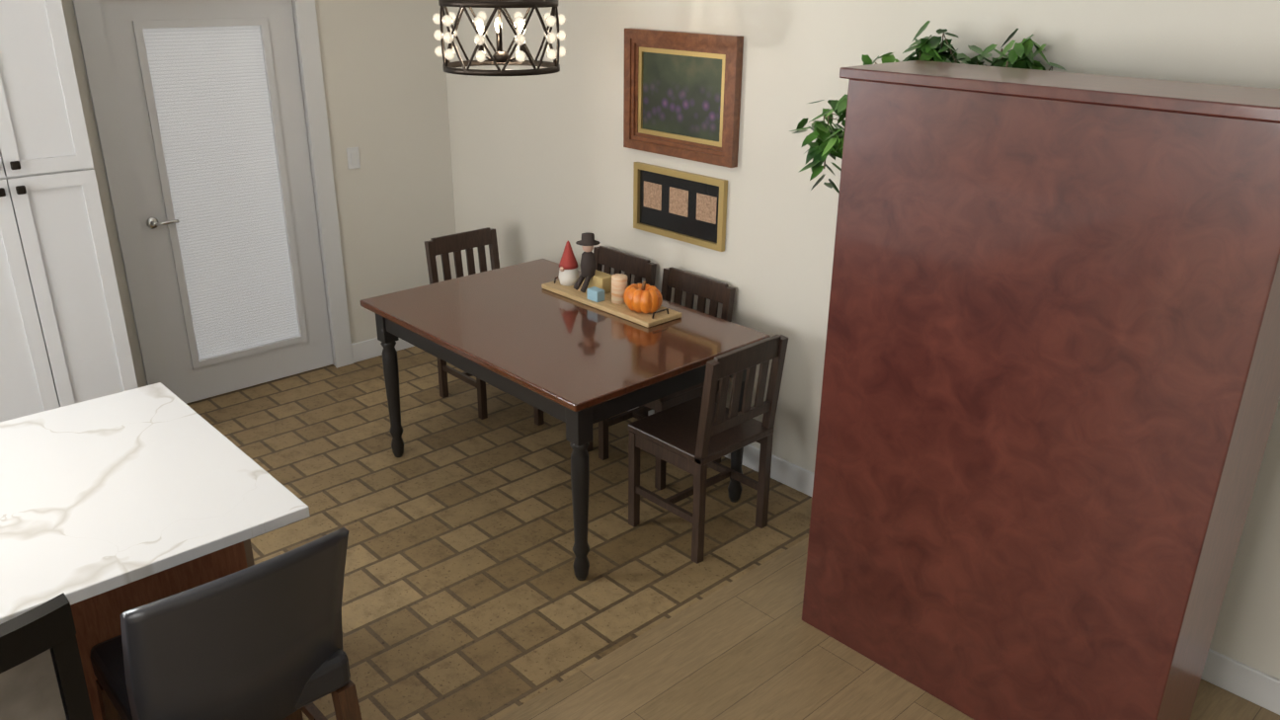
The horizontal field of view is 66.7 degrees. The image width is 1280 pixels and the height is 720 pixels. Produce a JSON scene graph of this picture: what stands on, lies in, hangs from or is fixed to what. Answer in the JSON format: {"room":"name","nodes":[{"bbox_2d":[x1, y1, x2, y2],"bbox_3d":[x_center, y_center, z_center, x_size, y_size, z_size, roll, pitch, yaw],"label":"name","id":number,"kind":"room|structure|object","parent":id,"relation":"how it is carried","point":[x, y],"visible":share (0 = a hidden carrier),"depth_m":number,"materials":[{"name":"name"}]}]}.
{"room":"dining room","nodes":[
{"label":"dining room","id":0,"kind":"room"},
{"bbox_2d":[61,0,456,387],"bbox_3d":[-4.048,-1.159,2.931,8.220,4.185,0.160,-19,29,-40],"label":"wall","id":1,"kind":"structure","parent":0,"point":[384,80],"depth_m":5.43,"materials":[{"name":"beige paint"}]},
{"bbox_2d":[72,0,353,391],"bbox_3d":[-2.124,-0.850,4.983,1.110,2.120,0.170,-19,29,-40],"label":"door frame","id":2,"kind":"structure","parent":1,"relation":"attached to","point":[97,61],"depth_m":4.86,"materials":[{"name":"white wood"}]},
{"bbox_2d":[99,0,333,403],"bbox_3d":[-2.098,-0.796,4.974,0.910,2.012,0.099,-19,29,-40],"label":"patio door","id":3,"kind":"structure","parent":1,"relation":"in","point":[210,102],"depth_m":4.95,"materials":[{"name":"white wood"}]},
{"bbox_2d":[346,147,360,169],"bbox_3d":[-1.571,-1.108,5.332,0.070,0.116,0.010,-19,29,-40],"label":"light switch","id":4,"kind":"object","parent":1,"relation":"attached to","point":[353,153],"visible":1,"depth_m":5.33,"materials":[{"name":"white plastic"}]},
{"bbox_2d":[351,337,414,362],"bbox_3d":[-1.409,-0.128,5.897,0.740,0.115,0.015,-19,29,-40],"label":"baseboard","id":5,"kind":"structure","parent":1,"relation":"attached to","point":[367,349],"depth_m":5.73,"materials":[{"name":"white wood"}]},
{"bbox_2d":[186,345,1279,719],"bbox_3d":[-1.761,1.762,1.445,8.220,0.080,6.920,-19,29,-40],"label":"floor","id":6,"kind":"structure","parent":0,"point":[467,595],"depth_m":3.73,"materials":[{"name":"tile"}]},
{"bbox_2d":[0,593,93,719],"bbox_3d":[-1.395,0.926,2.019,0.486,1.050,0.559,-19,29,-40],"label":"stool","id":7,"kind":"object","parent":6,"relation":"on","point":[31,642],"visible":1,"depth_m":1.81,"materials":[{"name":"black painted wood"},{"name":"grey leather"}]},
{"bbox_2d":[0,0,138,422],"bbox_3d":[-2.622,-0.660,3.962,0.724,2.519,0.666,-19,29,-40],"label":"pantry cabinet","id":8,"kind":"object","parent":6,"relation":"on","point":[63,338],"visible":0.77,"depth_m":3.89,"materials":[{"name":"white wood"}]},
{"bbox_2d":[50,538,254,719],"bbox_3d":[-1.935,0.830,2.461,1.718,0.888,0.650,-19,29,-40],"label":"kitchen island","id":9,"kind":"object","parent":6,"relation":"on","point":[97,619],"visible":0.08,"depth_m":2.53,"materials":[{"name":"brown wood"}]},
{"bbox_2d":[0,382,310,624],"bbox_3d":[-1.815,0.447,2.180,1.770,0.030,1.040,-19,29,-40],"label":"island countertop","id":10,"kind":"structure","parent":9,"relation":"on","point":[102,495],"depth_m":2.42,"materials":[{"name":"stone"}]},
{"bbox_2d":[90,527,361,719],"bbox_3d":[-0.981,0.815,2.349,0.496,1.020,0.597,-19,29,-40],"label":"stool","id":11,"kind":"object","parent":6,"relation":"on","point":[262,640],"visible":1,"depth_m":2.09,"materials":[{"name":"black leather"}]},
{"bbox_2d":[424,227,499,419],"bbox_3d":[-0.799,-0.206,5.104,0.420,0.868,0.452,-19,29,-40],"label":"dining chair","id":12,"kind":"object","parent":6,"relation":"on","point":[457,243],"visible":0.4,"depth_m":5.09,"materials":[{"name":"brown wood"}]},
{"bbox_2d":[359,258,770,580],"bbox_3d":[-0.362,0.175,4.287,1.030,0.775,1.510,-19,29,-40],"label":"dining table","id":13,"kind":"object","parent":6,"relation":"on","point":[518,331],"visible":0.9,"depth_m":3.90,"materials":[{"name":"brown wood"}]},
{"bbox_2d":[541,232,681,327],"bbox_3d":[-0.137,-0.391,4.273,0.200,0.289,0.720,-19,29,-40],"label":"tray","id":14,"kind":"object","parent":13,"relation":"on","point":[616,295],"visible":1,"depth_m":4.26,"materials":[{"name":"brown wood"}]},
{"bbox_2d":[533,245,656,452],"bbox_3d":[-0.232,-0.071,4.783,0.452,0.868,0.420,-19,29,-40],"label":"dining chair","id":15,"kind":"object","parent":6,"relation":"on","point":[628,265],"visible":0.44,"depth_m":4.76,"materials":[{"name":"brown wood"}]},
{"bbox_2d":[598,266,735,490],"bbox_3d":[0.109,0.069,4.446,0.452,0.868,0.420,-19,29,-40],"label":"dining chair","id":16,"kind":"object","parent":6,"relation":"on","point":[703,288],"visible":0.42,"depth_m":4.41,"materials":[{"name":"brown wood"}]},
{"bbox_2d":[628,334,788,563],"bbox_3d":[0.256,0.293,3.892,0.420,0.868,0.452,-19,29,-40],"label":"dining chair","id":17,"kind":"object","parent":6,"relation":"on","point":[695,437],"visible":1,"depth_m":3.78,"materials":[{"name":"brown wood"}]},
{"bbox_2d":[790,20,1065,193],"bbox_3d":[1.029,-0.075,3.293,0.522,2.009,1.306,-19,29,-40],"label":"ficus tree","id":18,"kind":"object","parent":6,"relation":"on","point":[827,142],"visible":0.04,"depth_m":3.16,"materials":[{"name":"green plant"}]},
{"bbox_2d":[801,60,1279,719],"bbox_3d":[1.114,0.164,2.846,0.405,1.900,1.195,-19,29,-40],"label":"tall cabinet","id":19,"kind":"object","parent":6,"relation":"on","point":[1049,390],"visible":1,"depth_m":2.59,"materials":[{"name":"brown wood"}]},
{"bbox_2d":[443,0,1279,679],"bbox_3d":[1.195,-0.396,3.545,0.160,2.420,6.920,-19,29,-40],"label":"wall","id":20,"kind":"structure","parent":0,"point":[542,166],"depth_m":4.06,"materials":[{"name":"beige paint"}]},
{"bbox_2d":[633,161,727,251],"bbox_3d":[0.174,-0.707,4.446,0.025,0.315,0.575,-19,29,-40],"label":"picture frame","id":21,"kind":"object","parent":20,"relation":"attached to","point":[682,205],"visible":0.96,"depth_m":4.43,"materials":[{"name":"gold metal"}]},
{"bbox_2d":[623,27,743,167],"bbox_3d":[0.172,-1.159,4.261,0.040,0.530,0.680,-19,29,-40],"label":"picture frame","id":22,"kind":"object","parent":20,"relation":"attached to","point":[681,94],"visible":1,"depth_m":4.25,"materials":[{"name":"brown wood"}]},
{"bbox_2d":[629,406,1279,715],"bbox_3d":[1.119,0.696,3.917,0.015,0.115,6.598,-19,29,-40],"label":"baseboard","id":23,"kind":"structure","parent":20,"relation":"attached to","point":[1244,681],"depth_m":3.15,"materials":[{"name":"white wood"}]},
{"bbox_3d":[-1.727,-1.323,0.204,8.220,1.938,6.920,-19,29,-40],"label":"ceiling","id":24,"kind":"structure","parent":0,"visible":0},
{"bbox_2d":[432,0,566,76],"bbox_3d":[-0.676,-1.567,3.434,0.909,1.069,0.483,-19,29,-40],"label":"chandelier","id":25,"kind":"object","parent":24,"relation":"hanging from","point":[501,56],"visible":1,"depth_m":3.60,"materials":[{"name":"brown metal"}]}
]}

